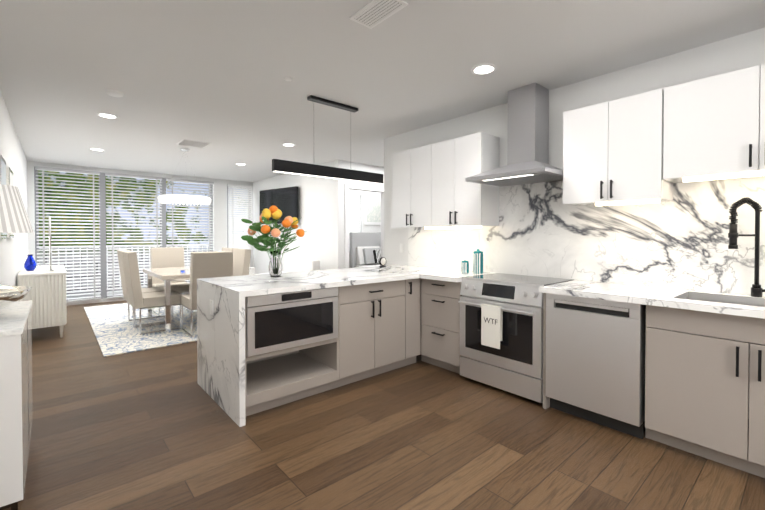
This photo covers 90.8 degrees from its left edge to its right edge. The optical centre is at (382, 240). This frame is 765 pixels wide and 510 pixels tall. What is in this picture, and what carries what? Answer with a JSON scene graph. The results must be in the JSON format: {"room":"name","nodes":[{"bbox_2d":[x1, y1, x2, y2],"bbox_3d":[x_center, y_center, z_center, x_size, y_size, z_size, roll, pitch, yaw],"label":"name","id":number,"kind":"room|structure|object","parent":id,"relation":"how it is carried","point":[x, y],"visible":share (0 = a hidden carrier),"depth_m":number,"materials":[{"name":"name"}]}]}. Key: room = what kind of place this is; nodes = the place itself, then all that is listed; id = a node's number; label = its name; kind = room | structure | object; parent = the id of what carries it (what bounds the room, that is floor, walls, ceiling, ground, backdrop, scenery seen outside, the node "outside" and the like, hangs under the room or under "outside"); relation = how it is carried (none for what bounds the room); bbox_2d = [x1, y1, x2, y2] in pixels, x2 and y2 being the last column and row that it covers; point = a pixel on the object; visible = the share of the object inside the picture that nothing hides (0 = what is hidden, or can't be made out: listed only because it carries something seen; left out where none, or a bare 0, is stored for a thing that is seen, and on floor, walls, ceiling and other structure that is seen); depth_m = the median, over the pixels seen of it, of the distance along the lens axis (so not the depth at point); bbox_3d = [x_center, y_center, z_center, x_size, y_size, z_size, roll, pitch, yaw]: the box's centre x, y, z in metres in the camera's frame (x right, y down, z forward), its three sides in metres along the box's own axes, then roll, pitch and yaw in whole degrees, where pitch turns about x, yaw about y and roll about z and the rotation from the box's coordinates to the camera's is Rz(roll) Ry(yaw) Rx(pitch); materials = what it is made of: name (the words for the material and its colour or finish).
{"room":"dining room and kitchen","nodes":[
{"label":"dining room and kitchen","id":0,"kind":"room"},
{"bbox_2d":[0,91,27,285],"bbox_3d":[-4.785,-0.064,4.653,0.410,2.600,5.160,-1,1,-41],"label":"wall","id":1,"kind":"structure","parent":0,"point":[13,254],"depth_m":4.29,"materials":[{"name":"paint"}]},
{"bbox_2d":[0,154,6,238],"bbox_3d":[-3.288,-0.365,3.260,0.027,0.700,0.500,-1,1,-41],"label":"picture","id":2,"kind":"object","parent":1,"relation":"attached to","point":[3,179],"visible":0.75,"depth_m":3.20,"materials":[{"name":"white paper"}]},
{"bbox_2d":[6,166,13,237],"bbox_3d":[-3.813,-0.373,3.864,0.027,0.700,0.500,-1,1,-41],"label":"picture","id":3,"kind":"object","parent":1,"relation":"attached to","point":[9,176],"visible":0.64,"depth_m":3.70,"materials":[{"name":"white paper"}]},
{"bbox_2d":[27,161,253,305],"bbox_3d":[-4.855,-0.109,7.904,4.570,2.600,0.160,-1,1,-41],"label":"wall","id":4,"kind":"structure","parent":0,"point":[220,213],"depth_m":8.00,"materials":[{"name":"paint"}]},
{"bbox_2d":[34,167,212,300],"bbox_3d":[-5.072,-0.096,7.735,3.020,2.460,0.090,-1,1,-41],"label":"window","id":5,"kind":"structure","parent":4,"relation":"in","point":[102,225],"depth_m":7.36,"materials":[{"name":"metal"}]},
{"bbox_2d":[35,166,100,301],"bbox_3d":[-5.762,-0.086,6.950,0.910,2.440,0.070,-1,1,-41],"label":"window blinds","id":6,"kind":"object","parent":5,"relation":"attached to","point":[93,214],"visible":0.88,"depth_m":6.98,"materials":[{"name":"white plastic"}]},
{"bbox_2d":[105,172,161,298],"bbox_3d":[-4.990,-0.095,7.621,0.955,2.440,0.070,-1,1,-41],"label":"window blinds","id":7,"kind":"object","parent":5,"relation":"attached to","point":[112,218],"visible":0.73,"depth_m":7.57,"materials":[{"name":"white plastic"}]},
{"bbox_2d":[166,178,213,282],"bbox_3d":[-4.207,-0.104,8.301,0.940,2.440,0.070,-1,1,-41],"label":"window blinds","id":8,"kind":"object","parent":5,"relation":"attached to","point":[209,207],"visible":0.58,"depth_m":8.28,"materials":[{"name":"white plastic"}]},
{"bbox_2d":[39,245,208,297],"bbox_3d":[-5.328,0.699,8.475,4.710,1.170,1.275,-1,1,-41],"label":"railing","id":9,"kind":"object","parent":4,"relation":"attached to","point":[107,263],"visible":0.12,"depth_m":8.32,"materials":[{"name":"white metal"}]},
{"bbox_2d":[227,186,251,257],"bbox_3d":[-3.480,-0.450,9.114,0.600,1.750,0.090,-1,1,-41],"label":"window","id":10,"kind":"structure","parent":4,"relation":"in","point":[228,216],"depth_m":8.90,"materials":[{"name":"metal"}]},
{"bbox_2d":[227,184,252,256],"bbox_3d":[-3.388,-0.452,9.008,0.580,1.735,0.070,-1,1,-41],"label":"window blinds","id":11,"kind":"object","parent":10,"relation":"attached to","point":[235,223],"visible":0.81,"depth_m":8.98,"materials":[{"name":"white plastic"}]},
{"bbox_2d":[253,161,333,273],"bbox_3d":[-1.962,-0.110,7.967,0.120,2.600,3.540,-1,1,-41],"label":"wall","id":12,"kind":"structure","parent":0,"point":[316,204],"depth_m":7.26,"materials":[{"name":"paint"}]},
{"bbox_2d":[260,186,298,223],"bbox_3d":[-2.129,-0.707,7.800,0.338,0.720,1.225,-1,1,-41],"label":"wall-mounted tv","id":13,"kind":"object","parent":12,"relation":"attached to","point":[284,201],"visible":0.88,"depth_m":7.65,"materials":[{"name":"black metal"}]},
{"bbox_2d":[334,160,383,268],"bbox_3d":[0.620,-0.107,7.785,3.780,2.600,0.120,-1,1,-41],"label":"wall","id":14,"kind":"structure","parent":0,"point":[339,223],"depth_m":6.56,"materials":[{"name":"paint"}]},
{"bbox_2d":[345,183,383,267],"bbox_3d":[-0.309,0.099,6.981,1.040,2.210,0.160,-1,1,-41],"label":"door frame","id":15,"kind":"structure","parent":14,"relation":"attached to","point":[348,186],"depth_m":6.70,"materials":[{"name":"white wood"}]},
{"bbox_2d":[349,190,380,267],"bbox_3d":[-0.621,-0.128,9.304,3.660,2.600,0.120,-1,1,-41],"label":"wall","id":16,"kind":"structure","parent":0,"point":[369,228],"depth_m":9.37,"materials":[{"name":"paint"}]},
{"bbox_2d":[364,197,380,224],"bbox_3d":[-0.217,-0.731,9.548,0.620,0.680,0.027,-1,1,-41],"label":"window","id":17,"kind":"structure","parent":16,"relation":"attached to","point":[372,211],"depth_m":9.50,"materials":[{"name":"white glass"}]},
{"bbox_2d":[0,0,764,181],"bbox_3d":[0.089,-1.394,4.657,9.100,0.060,12.000,-1,1,-41],"label":"ceiling","id":18,"kind":"structure","parent":0,"point":[214,73],"depth_m":2.89,"materials":[{"name":"paint"}]},
{"bbox_2d":[89,148,104,150],"bbox_3d":[-4.317,-1.374,5.704,0.196,0.008,0.196,-1,1,-41],"label":"recessed light","id":19,"kind":"object","parent":18,"relation":"in","point":[96,149],"visible":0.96,"depth_m":5.70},
{"bbox_2d":[96,113,117,118],"bbox_3d":[-2.984,-1.352,4.094,0.196,0.008,0.196,-1,1,-41],"label":"recessed light","id":20,"kind":"object","parent":18,"relation":"in","point":[108,115],"visible":1,"depth_m":4.08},
{"bbox_2d":[106,89,123,96],"bbox_3d":[-2.428,-1.332,3.424,0.130,0.030,0.130,-1,1,-41],"label":"smoke detector","id":21,"kind":"object","parent":18,"relation":"attached to","point":[113,93],"visible":1,"depth_m":3.39,"materials":[{"name":"white plastic"}]},
{"bbox_2d":[158,148,210,205],"bbox_3d":[-2.960,-0.962,5.657,0.716,0.830,0.716,-1,1,-41],"label":"pendant chandelier","id":22,"kind":"object","parent":18,"relation":"hanging from","point":[183,199],"visible":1,"depth_m":5.48,"materials":[{"name":"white glass"}]},
{"bbox_2d":[177,139,210,147],"bbox_3d":[-2.677,-1.366,5.341,0.360,0.013,0.360,-1,1,-41],"label":"ceiling vent","id":23,"kind":"object","parent":18,"relation":"in","point":[192,143],"visible":1,"depth_m":5.30,"materials":[{"name":"white metal"}]},
{"bbox_2d":[282,143,295,146],"bbox_3d":[-1.346,-1.370,5.411,0.196,0.008,0.196,-1,1,-41],"label":"recessed light","id":24,"kind":"object","parent":18,"relation":"in","point":[288,144],"visible":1,"depth_m":5.39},
{"bbox_2d":[272,159,382,183],"bbox_3d":[-0.498,-0.656,3.694,1.257,0.113,0.070,-1,1,-41],"label":"linear pendant light","id":25,"kind":"object","parent":18,"relation":"hanging from","point":[291,167],"depth_m":3.61,"materials":[{"name":"black metal"}]},
{"bbox_2d":[307,95,357,112],"bbox_3d":[-0.495,-1.321,3.686,0.576,0.057,0.070,-1,1,-41],"label":"ceiling canopy","id":26,"kind":"object","parent":18,"relation":"hanging from","point":[312,98],"depth_m":3.66,"materials":[{"name":"black metal"}]},
{"bbox_2d":[349,0,407,28],"bbox_3d":[-0.027,-1.322,2.185,0.170,0.013,0.330,-1,1,-41],"label":"ceiling vent","id":27,"kind":"object","parent":18,"relation":"in","point":[372,14],"visible":1,"depth_m":2.18,"materials":[{"name":"white metal"}]},
{"bbox_2d":[471,63,496,74],"bbox_3d":[0.792,-1.336,2.950,0.196,0.008,0.196,-1,1,-41],"label":"recessed light","id":28,"kind":"object","parent":18,"relation":"in","point":[484,69],"visible":1,"depth_m":2.94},
{"bbox_2d":[4,300,764,509],"bbox_3d":[0.089,1.266,4.694,9.100,0.060,12.000,-1,1,-41],"label":"floor","id":29,"kind":"structure","parent":0,"point":[156,429],"depth_m":2.28,"materials":[{"name":"brown wood"}]},
{"bbox_2d":[0,300,32,509],"bbox_3d":[-2.079,0.831,1.890,0.452,0.886,0.988,-1,1,-41],"label":"sideboard","id":30,"kind":"object","parent":29,"relation":"on","point":[16,404],"visible":1,"depth_m":1.66,"materials":[{"name":"paint"}]},
{"bbox_2d":[0,286,31,307],"bbox_3d":[-1.934,0.316,1.810,0.370,0.145,0.370,-1,1,-41],"label":"bowl","id":31,"kind":"object","parent":30,"relation":"on","point":[9,295],"visible":1,"depth_m":1.84,"materials":[{"name":"white ceramic"}]},
{"bbox_2d":[0,184,33,232],"bbox_3d":[-2.260,0.038,2.106,0.464,0.693,0.464,-1,1,-41],"label":"table lamp","id":32,"kind":"object","parent":30,"relation":"on","point":[14,217],"visible":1,"depth_m":2.10,"materials":[{"name":"white fabric"}]},
{"bbox_2d":[17,265,66,337],"bbox_3d":[-4.733,0.813,5.280,0.447,0.830,1.704,-1,1,-41],"label":"sideboard","id":33,"kind":"object","parent":29,"relation":"on","point":[46,294],"visible":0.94,"depth_m":4.68,"materials":[{"name":"beige paint"}]},
{"bbox_2d":[24,254,36,270],"bbox_3d":[-4.626,0.293,4.955,0.124,0.215,0.124,-1,1,-41],"label":"vase","id":34,"kind":"object","parent":33,"relation":"on","point":[30,264],"visible":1,"depth_m":4.92,"materials":[{"name":"blue glass"}]},
{"bbox_2d":[46,217,54,271],"bbox_3d":[-4.292,0.048,4.871,0.090,0.709,0.090,-1,1,-41],"label":"candlestick","id":35,"kind":"object","parent":33,"relation":"on","point":[50,262],"visible":1,"depth_m":4.86,"materials":[{"name":"silver metal"}]},
{"bbox_2d":[84,303,196,356],"bbox_3d":[-3.093,1.207,6.313,2.820,0.012,3.620,-1,1,-41],"label":"rug","id":36,"kind":"object","parent":29,"relation":"on","point":[116,332],"visible":0.36,"depth_m":5.16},
{"bbox_2d":[117,249,172,326],"bbox_3d":[-3.507,0.672,5.574,0.625,1.077,0.500,-1,1,-41],"label":"dining chair","id":37,"kind":"object","parent":36,"relation":"on","point":[123,279],"visible":0.46,"depth_m":5.46,"materials":[{"name":"beige fabric"}]},
{"bbox_2d":[122,251,181,334],"bbox_3d":[-3.140,0.678,5.152,0.625,1.077,0.500,-1,1,-41],"label":"dining chair","id":38,"kind":"object","parent":36,"relation":"on","point":[138,298],"visible":0.94,"depth_m":4.91,"materials":[{"name":"beige fabric"}]},
{"bbox_2d":[143,266,189,332],"bbox_3d":[-2.960,0.793,5.681,0.900,0.832,1.400,-1,1,-41],"label":"dining table","id":39,"kind":"object","parent":36,"relation":"on","point":[167,275],"visible":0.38,"depth_m":5.05,"materials":[{"name":"beige paint"}]},
{"bbox_2d":[150,247,189,315],"bbox_3d":[-3.534,0.662,6.310,0.500,1.077,0.625,-1,1,-41],"label":"dining chair","id":40,"kind":"object","parent":36,"relation":"on","point":[167,257],"visible":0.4,"depth_m":6.38,"materials":[{"name":"beige fabric"}]},
{"bbox_2d":[180,251,232,336],"bbox_3d":[-2.363,0.679,5.069,0.500,1.077,0.625,-1,1,-41],"label":"dining chair","id":41,"kind":"object","parent":36,"relation":"on","point":[211,264],"visible":0.46,"depth_m":4.81,"materials":[{"name":"beige fabric"}]},
{"bbox_2d":[189,247,233,313],"bbox_3d":[-2.779,0.663,6.207,0.625,1.077,0.500,-1,1,-41],"label":"dining chair","id":42,"kind":"object","parent":36,"relation":"on","point":[227,249],"visible":0.15,"depth_m":6.23,"materials":[{"name":"beige fabric"}]},
{"bbox_2d":[233,248,250,275],"bbox_3d":[-2.412,0.669,5.785,0.625,1.077,0.500,-1,1,-41],"label":"dining chair","id":43,"kind":"object","parent":36,"relation":"on","point":[241,262],"visible":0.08,"depth_m":5.79,"materials":[{"name":"beige fabric"}]},
{"bbox_2d":[249,267,254,274],"bbox_3d":[-3.274,0.755,7.898,0.820,0.847,0.840,0,1,29],"label":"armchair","id":44,"kind":"object","parent":29,"relation":"on","point":[251,270],"visible":0.06,"depth_m":7.99,"materials":[{"name":"white fabric"}]},
{"bbox_2d":[254,258,319,274],"bbox_3d":[-1.680,0.772,6.663,0.840,0.847,0.820,1,1,39],"label":"sofa","id":45,"kind":"object","parent":29,"relation":"on","point":[294,265],"visible":0.04,"depth_m":6.80,"materials":[{"name":"white fabric"}]},
{"bbox_2d":[297,279,408,389],"bbox_3d":[-0.294,0.820,3.625,0.792,0.860,0.660,-1,1,-41],"label":"base cabinet","id":46,"kind":"object","parent":29,"relation":"on","point":[379,328],"depth_m":3.33,"materials":[{"name":"grey paint"}]},
{"bbox_2d":[246,287,337,356],"bbox_3d":[-0.843,0.591,3.075,0.750,0.417,0.607,-1,1,-41],"label":"microwave","id":47,"kind":"object","parent":46,"relation":"in","point":[279,321],"visible":0.71,"depth_m":2.81,"materials":[{"name":"silver metal"}]},
{"bbox_2d":[350,232,380,267],"bbox_3d":[0.353,0.491,9.031,1.700,1.370,1.558,-1,1,-41],"label":"bed","id":48,"kind":"object","parent":29,"relation":"on","point":[365,249],"visible":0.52,"depth_m":9.08,"materials":[{"name":"grey fabric"}]},
{"bbox_2d":[409,278,419,364],"bbox_3d":[0.084,0.816,3.955,0.212,0.860,0.660,-1,1,-41],"label":"base cabinet","id":49,"kind":"object","parent":29,"relation":"on","point":[414,284],"depth_m":3.72,"materials":[{"name":"grey paint"}]},
{"bbox_2d":[420,278,461,373],"bbox_3d":[0.772,0.819,3.790,0.602,0.860,0.481,-1,1,-41],"label":"base cabinet","id":50,"kind":"object","parent":29,"relation":"on","point":[439,305],"depth_m":3.59,"materials":[{"name":"grey paint"}]},
{"bbox_2d":[197,265,460,426],"bbox_3d":[-0.373,0.789,3.716,2.428,0.920,1.020,-1,1,-41],"label":"countertop","id":51,"kind":"structure","parent":50,"relation":"on","point":[221,356],"depth_m":2.97,"materials":[{"name":"stone"}]},
{"bbox_2d":[210,300,212,314],"bbox_3d":[-1.352,0.529,2.981,0.009,0.115,0.072,-1,1,-41],"label":"outlet","id":52,"kind":"object","parent":51,"relation":"attached to","point":[211,307],"visible":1,"depth_m":2.97,"materials":[{"name":"white plastic"}]},
{"bbox_2d":[241,205,304,276],"bbox_3d":[-0.989,0.003,3.474,0.604,0.657,0.619,-1,1,-41],"label":"flower vase","id":53,"kind":"object","parent":51,"relation":"on","point":[274,212],"visible":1,"depth_m":3.42,"materials":[{"name":"clear glass"}]},
{"bbox_2d":[379,257,385,266],"bbox_3d":[0.003,0.259,4.551,0.104,0.116,0.040,-1,1,-41],"label":"desk clock","id":54,"kind":"object","parent":51,"relation":"on","point":[382,261],"visible":1,"depth_m":4.53,"materials":[{"name":"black metal"}]},
{"bbox_2d":[453,273,491,281],"bbox_3d":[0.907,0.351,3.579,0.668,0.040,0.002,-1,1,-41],"label":"countertop","id":55,"kind":"structure","parent":50,"relation":"on","point":[459,275],"depth_m":3.56,"materials":[{"name":"stone"}]},
{"bbox_2d":[461,249,482,273],"bbox_3d":[0.899,0.206,3.772,0.168,0.243,0.188,-1,1,-41],"label":"canister set","id":56,"kind":"object","parent":55,"relation":"on","point":[478,261],"visible":1,"depth_m":3.73,"materials":[{"name":"teal glass"}]},
{"bbox_2d":[539,280,764,318],"bbox_3d":[2.217,0.372,2.071,0.668,0.040,2.468,-1,1,-41],"label":"countertop","id":57,"kind":"structure","parent":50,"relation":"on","point":[637,294],"depth_m":2.42,"materials":[{"name":"stone"}]},
{"bbox_2d":[671,291,764,352],"bbox_3d":[2.139,0.478,2.171,0.420,0.254,0.700,-1,1,-41],"label":"sink","id":58,"kind":"object","parent":57,"relation":"in","point":[742,300],"visible":0.19,"depth_m":2.40,"materials":[{"name":"silver metal"}]},
{"bbox_2d":[728,197,764,296],"bbox_3d":[2.279,0.041,2.304,0.149,0.616,0.240,-1,1,-41],"label":"faucet","id":59,"kind":"object","parent":57,"relation":"on","point":[757,290],"visible":1,"depth_m":2.33,"materials":[{"name":"black metal"}]},
{"bbox_2d":[458,273,573,403],"bbox_3d":[1.141,0.792,3.282,0.656,0.926,0.752,-1,1,-41],"label":"range","id":60,"kind":"object","parent":29,"relation":"on","point":[513,364],"visible":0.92,"depth_m":3.05,"materials":[{"name":"silver metal"}]},
{"bbox_2d":[481,304,502,348],"bbox_3d":[0.892,0.699,3.083,0.034,0.338,0.177,-1,1,-41],"label":"dish towel","id":61,"kind":"object","parent":60,"relation":"hanging from","point":[491,324],"visible":1,"depth_m":3.07,"materials":[{"name":"fabric"}]},
{"bbox_2d":[545,293,645,438],"bbox_3d":[1.629,0.825,2.766,0.597,0.875,0.596,-1,1,-41],"label":"dishwasher","id":62,"kind":"object","parent":29,"relation":"on","point":[595,358],"visible":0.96,"depth_m":2.53,"materials":[{"name":"silver metal"}]},
{"bbox_2d":[384,27,764,418],"bbox_3d":[2.083,-0.039,2.824,0.120,2.600,6.150,-1,1,-41],"label":"wall","id":63,"kind":"structure","parent":0,"point":[738,52],"depth_m":3.19,"materials":[{"name":"paint"}]},
{"bbox_2d":[392,132,498,228],"bbox_3d":[0.623,-0.574,4.108,0.346,0.904,1.245,-1,1,-41],"label":"upper cabinet","id":64,"kind":"object","parent":63,"relation":"attached to","point":[432,188],"visible":1,"depth_m":3.86,"materials":[{"name":"white paint"}]},
{"bbox_2d":[465,83,562,186],"bbox_3d":[1.192,-0.932,3.270,0.576,0.822,0.726,-1,1,-41],"label":"range hood","id":65,"kind":"object","parent":63,"relation":"attached to","point":[528,136],"visible":0.88,"depth_m":3.28,"materials":[{"name":"silver metal"}]},
{"bbox_2d":[408,176,764,295],"bbox_3d":[1.801,-0.102,3.039,0.018,0.879,4.485,-1,1,-41],"label":"backsplash","id":66,"kind":"structure","parent":63,"relation":"attached to","point":[680,240],"depth_m":2.95,"materials":[{"name":"stone"}]},
{"bbox_2d":[606,249,615,263],"bbox_3d":[1.818,0.129,3.001,0.009,0.115,0.072,-1,1,-41],"label":"outlet","id":67,"kind":"object","parent":66,"relation":"attached to","point":[610,256],"visible":1,"depth_m":3.00,"materials":[{"name":"white plastic"}]},
{"bbox_2d":[563,89,672,205],"bbox_3d":[1.737,-0.634,2.825,0.346,0.749,0.644,-1,1,-41],"label":"upper cabinet","id":68,"kind":"object","parent":63,"relation":"attached to","point":[612,152],"visible":0.98,"depth_m":2.69,"materials":[{"name":"white paint"}]},
{"bbox_2d":[663,64,764,182],"bbox_3d":[2.262,-0.701,2.249,0.308,0.600,0.900,-1,1,-41],"label":"upper cabinet","id":69,"kind":"object","parent":63,"relation":"attached to","point":[714,127],"visible":1,"depth_m":2.28,"materials":[{"name":"white paint"}]},
{"label":"outside","id":70,"kind":"structure","parent":0,"visible":0},
{"bbox_2d":[38,170,247,294],"bbox_3d":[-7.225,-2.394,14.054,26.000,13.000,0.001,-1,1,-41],"label":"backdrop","id":71,"kind":"structure","parent":70,"point":[39,177],"depth_m":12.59,"materials":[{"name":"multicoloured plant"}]},
{"bbox_3d":[-0.790,-0.447,9.205,0.560,1.440,0.040,-1,1,-41],"label":"window","id":72,"kind":"structure","parent":0,"visible":0},
{"bbox_2d":[349,192,360,250],"bbox_3d":[-0.751,-0.449,9.160,0.540,1.425,0.070,-1,1,-41],"label":"window blinds","id":73,"kind":"object","parent":72,"relation":"attached to","point":[354,210],"visible":0.29,"depth_m":9.20,"materials":[{"name":"white plastic"}]},
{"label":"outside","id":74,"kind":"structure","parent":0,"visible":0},
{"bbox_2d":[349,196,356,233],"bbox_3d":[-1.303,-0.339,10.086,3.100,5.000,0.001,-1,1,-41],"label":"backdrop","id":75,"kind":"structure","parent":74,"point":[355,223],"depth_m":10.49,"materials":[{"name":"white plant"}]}
]}

